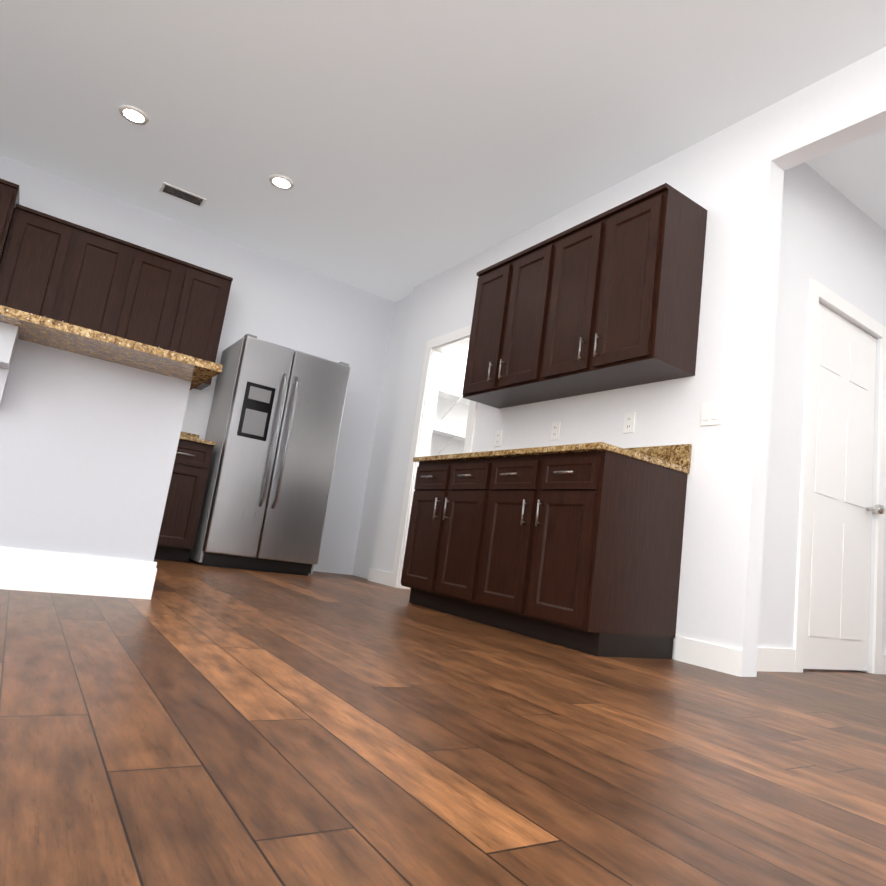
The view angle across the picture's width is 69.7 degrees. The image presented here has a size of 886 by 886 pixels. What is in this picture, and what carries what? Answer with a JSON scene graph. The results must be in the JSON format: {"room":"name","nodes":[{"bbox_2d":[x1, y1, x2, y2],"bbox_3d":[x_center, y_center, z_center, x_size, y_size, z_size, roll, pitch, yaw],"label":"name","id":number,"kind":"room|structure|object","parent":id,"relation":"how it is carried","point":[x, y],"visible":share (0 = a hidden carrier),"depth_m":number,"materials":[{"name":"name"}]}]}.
{"room":"kitchen","nodes":[
{"label":"kitchen","id":0,"kind":"room"},
{"bbox_2d":[0,155,394,574],"bbox_3d":[-3.030,-0.663,4.925,5.630,2.800,0.120,14,-11,-32],"label":"wall","id":1,"kind":"structure","parent":0,"point":[274,300],"depth_m":5.95,"materials":[{"name":"paint"}]},
{"bbox_2d":[0,178,18,262],"bbox_3d":[-3.435,-1.589,4.371,0.769,0.588,0.457,14,-11,-32],"label":"upper cabinet","id":2,"kind":"object","parent":1,"relation":"attached to","point":[9,196],"visible":0.81,"depth_m":4.42,"materials":[{"name":"brown wood"}]},
{"bbox_2d":[0,204,135,335],"bbox_3d":[-2.868,-1.154,4.783,0.770,0.928,0.351,14,-11,-32],"label":"upper cabinet","id":3,"kind":"object","parent":1,"relation":"attached to","point":[56,268],"depth_m":4.65,"materials":[{"name":"brown wood"}]},
{"bbox_2d":[116,245,232,389],"bbox_3d":[-2.235,-0.996,5.194,0.771,0.928,0.351,14,-11,-32],"label":"upper cabinet","id":4,"kind":"object","parent":1,"relation":"attached to","point":[171,304],"depth_m":5.06,"materials":[{"name":"brown wood"}]},
{"bbox_2d":[180,431,197,438],"bbox_3d":[-2.742,-0.181,4.994,1.600,0.100,0.020,14,-11,-32],"label":"backsplash","id":5,"kind":"structure","parent":1,"relation":"attached to","point":[182,433],"depth_m":5.36,"materials":[{"name":"beige stone"}]},
{"bbox_2d":[0,559,885,885],"bbox_3d":[1.093,0.921,2.069,10.240,0.100,9.240,14,-11,-32],"label":"floor","id":6,"kind":"structure","parent":0,"point":[190,723],"depth_m":1.16,"materials":[{"name":"brown wood"}]},
{"bbox_2d":[0,321,211,599],"bbox_3d":[-2.219,-0.041,2.213,2.368,0.920,0.836,14,-11,-32],"label":"kitchen island","id":7,"kind":"object","parent":6,"relation":"on","point":[91,422],"depth_m":2.49,"materials":[{"name":"white paint"}]},
{"bbox_2d":[0,305,222,376],"bbox_3d":[-2.120,-0.513,2.233,2.425,0.036,0.940,14,-11,-32],"label":"island countertop","id":8,"kind":"structure","parent":7,"relation":"on","point":[10,316],"depth_m":2.29,"materials":[{"name":"beige stone"}]},
{"bbox_2d":[154,439,213,561],"bbox_3d":[-2.320,0.400,4.872,0.800,0.900,0.620,14,-11,-32],"label":"base cabinet","id":9,"kind":"object","parent":6,"relation":"on","point":[183,505],"depth_m":4.77,"materials":[{"name":"black wood"}]},
{"bbox_2d":[179,435,215,446],"bbox_3d":[-2.577,-0.137,4.724,1.600,0.030,0.644,14,-11,-32],"label":"countertop","id":10,"kind":"structure","parent":9,"relation":"on","point":[191,437],"depth_m":4.82,"materials":[{"name":"beige stone"}]},
{"bbox_2d":[189,333,350,575],"bbox_3d":[-1.455,0.132,5.327,0.910,1.810,0.783,14,-11,-32],"label":"refrigerator","id":11,"kind":"object","parent":6,"relation":"on","point":[274,423],"visible":1,"depth_m":5.03,"materials":[{"name":"grey metal"}]},
{"bbox_2d":[401,458,488,618],"bbox_3d":[0.241,0.606,3.954,0.620,0.900,0.805,14,-11,-32],"label":"base cabinet","id":12,"kind":"object","parent":6,"relation":"on","point":[445,516],"depth_m":3.77,"materials":[{"name":"brown wood"}]},
{"bbox_2d":[469,450,689,658],"bbox_3d":[0.687,0.557,3.286,0.620,0.900,0.805,14,-11,-32],"label":"base cabinet","id":13,"kind":"object","parent":6,"relation":"on","point":[577,547],"depth_m":3.00,"materials":[{"name":"brown wood"}]},
{"bbox_2d":[413,442,689,473],"bbox_3d":[0.518,0.124,3.690,0.644,0.030,1.634,14,-11,-32],"label":"countertop","id":14,"kind":"structure","parent":13,"relation":"on","point":[596,445],"depth_m":3.15,"materials":[{"name":"beige stone"}]},
{"bbox_2d":[0,0,885,301],"bbox_3d":[1.491,-1.912,2.544,10.240,0.100,9.240,14,-11,-32],"label":"ceiling","id":15,"kind":"structure","parent":0,"point":[406,146],"depth_m":3.63,"materials":[{"name":"paint"}]},
{"bbox_2d":[119,105,148,124],"bbox_3d":[-1.968,-2.087,4.053,0.174,0.012,0.174,3,-11,30],"label":"recessed light","id":16,"kind":"object","parent":15,"relation":"in","point":[133,114],"depth_m":4.04,"materials":[{"name":"white"}]},
{"bbox_2d":[159,182,205,206],"bbox_3d":[-2.037,-1.942,4.984,0.320,0.011,0.160,14,-11,-32],"label":"ceiling vent","id":17,"kind":"object","parent":15,"relation":"in","point":[181,194],"visible":1,"depth_m":4.97,"materials":[{"name":"white"}]},
{"bbox_2d":[269,174,293,189],"bbox_3d":[-1.167,-1.883,4.597,0.174,0.012,0.174,3,-11,30],"label":"recessed light","id":18,"kind":"object","parent":15,"relation":"in","point":[276,180],"depth_m":4.58,"materials":[{"name":"white"}]},
{"bbox_2d":[429,346,468,455],"bbox_3d":[0.207,0.018,6.280,1.320,2.800,0.100,14,-11,-32],"label":"wall","id":19,"kind":"structure","parent":0,"point":[455,418],"depth_m":6.16,"materials":[{"name":"paint"}]},
{"bbox_2d":[432,386,469,454],"bbox_3d":[0.128,0.396,5.941,0.960,1.656,0.323,14,-11,-32],"label":"shelf","id":20,"kind":"object","parent":19,"relation":"attached to","point":[450,394],"visible":0.15,"depth_m":5.74,"materials":[{"name":"white wood"}]},
{"bbox_2d":[352,47,885,676],"bbox_3d":[1.794,-0.358,2.704,0.195,2.800,9.120,14,-11,-32],"label":"wall","id":21,"kind":"structure","parent":0,"point":[730,179],"depth_m":3.22,"materials":[{"name":"paint"}]},
{"bbox_2d":[368,568,391,585],"bbox_3d":[-0.543,1.163,5.521,0.014,0.110,0.425,14,-11,-32],"label":"baseboard","id":22,"kind":"structure","parent":21,"relation":"attached to","point":[378,576],"depth_m":5.51,"materials":[{"name":"white wood"}]},
{"bbox_2d":[391,325,477,588],"bbox_3d":[0.007,0.130,5.180,0.136,2.165,0.880,14,-11,-32],"label":"door frame","id":23,"kind":"structure","parent":21,"relation":"attached to","point":[437,348],"depth_m":5.47,"materials":[{"name":"white wood"}]},
{"bbox_2d":[494,430,502,446],"bbox_3d":[0.395,-0.032,4.540,0.008,0.117,0.072,14,-11,-32],"label":"outlet","id":24,"kind":"object","parent":21,"relation":"attached to","point":[498,438],"visible":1,"depth_m":4.54,"materials":[{"name":"white plastic"}]},
{"bbox_2d":[462,238,576,408],"bbox_3d":[0.548,-0.762,4.260,0.351,0.928,0.805,14,-11,-32],"label":"upper cabinet","id":25,"kind":"object","parent":21,"relation":"attached to","point":[502,357],"depth_m":4.15,"materials":[{"name":"brown wood"}]},
{"bbox_2d":[550,422,560,439],"bbox_3d":[0.718,-0.077,4.061,0.008,0.117,0.072,14,-11,-32],"label":"outlet","id":26,"kind":"object","parent":21,"relation":"attached to","point":[555,431],"visible":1,"depth_m":4.06,"materials":[{"name":"white plastic"}]},
{"bbox_2d":[534,183,707,394],"bbox_3d":[0.995,-0.811,3.592,0.351,0.928,0.805,14,-11,-32],"label":"upper cabinet","id":27,"kind":"object","parent":21,"relation":"attached to","point":[610,299],"depth_m":3.37,"materials":[{"name":"brown wood"}]},
{"bbox_2d":[623,412,634,432],"bbox_3d":[1.045,-0.113,3.571,0.008,0.117,0.072,14,-11,-32],"label":"outlet","id":28,"kind":"object","parent":21,"relation":"attached to","point":[629,420],"visible":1,"depth_m":3.57,"materials":[{"name":"white plastic"}]},
{"bbox_2d":[625,444,691,465],"bbox_3d":[0.785,0.115,3.869,0.019,0.120,1.634,14,-11,-32],"label":"backsplash","id":29,"kind":"structure","parent":21,"relation":"attached to","point":[681,453],"depth_m":3.27,"materials":[{"name":"beige stone"}]},
{"bbox_2d":[674,636,742,676],"bbox_3d":[1.205,0.970,2.906,0.014,0.110,0.330,14,-11,-32],"label":"baseboard","id":30,"kind":"structure","parent":21,"relation":"attached to","point":[723,659],"depth_m":2.89,"materials":[{"name":"white wood"}]},
{"bbox_2d":[700,401,722,425],"bbox_3d":[1.327,-0.144,3.147,0.010,0.117,0.115,14,-11,-32],"label":"light switch","id":31,"kind":"object","parent":21,"relation":"attached to","point":[711,413],"visible":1,"depth_m":3.14,"materials":[{"name":"white plastic"}]},
{"bbox_2d":[758,162,885,672],"bbox_3d":[2.475,-0.069,3.861,2.425,2.800,0.120,14,-11,-32],"label":"wall","id":32,"kind":"structure","parent":0,"point":[832,238],"depth_m":3.49,"materials":[{"name":"paint"}]},
{"bbox_2d":[757,647,795,671],"bbox_3d":[1.557,1.049,3.084,0.545,0.110,0.014,14,-11,-32],"label":"baseboard","id":33,"kind":"structure","parent":32,"relation":"attached to","point":[769,659],"depth_m":3.13,"materials":[{"name":"white wood"}]},
{"bbox_2d":[793,278,885,673],"bbox_3d":[2.314,0.216,3.650,0.960,2.130,0.016,14,-11,-32],"label":"door frame","id":34,"kind":"structure","parent":32,"relation":"attached to","point":[817,291],"depth_m":3.56,"materials":[{"name":"white wood"}]},
{"bbox_2d":[803,303,884,670],"bbox_3d":[2.309,0.251,3.642,0.794,2.035,0.130,14,-11,-32],"label":"hall door","id":35,"kind":"structure","parent":32,"relation":"in","point":[838,592],"depth_m":3.66,"materials":[{"name":"white wood"}]},
{"bbox_2d":[881,655,885,673],"bbox_3d":[2.945,1.395,3.987,0.920,0.110,0.014,14,-11,-32],"label":"baseboard","id":36,"kind":"structure","parent":32,"relation":"attached to","point":[883,659],"depth_m":3.75,"materials":[{"name":"white wood"}]}
]}

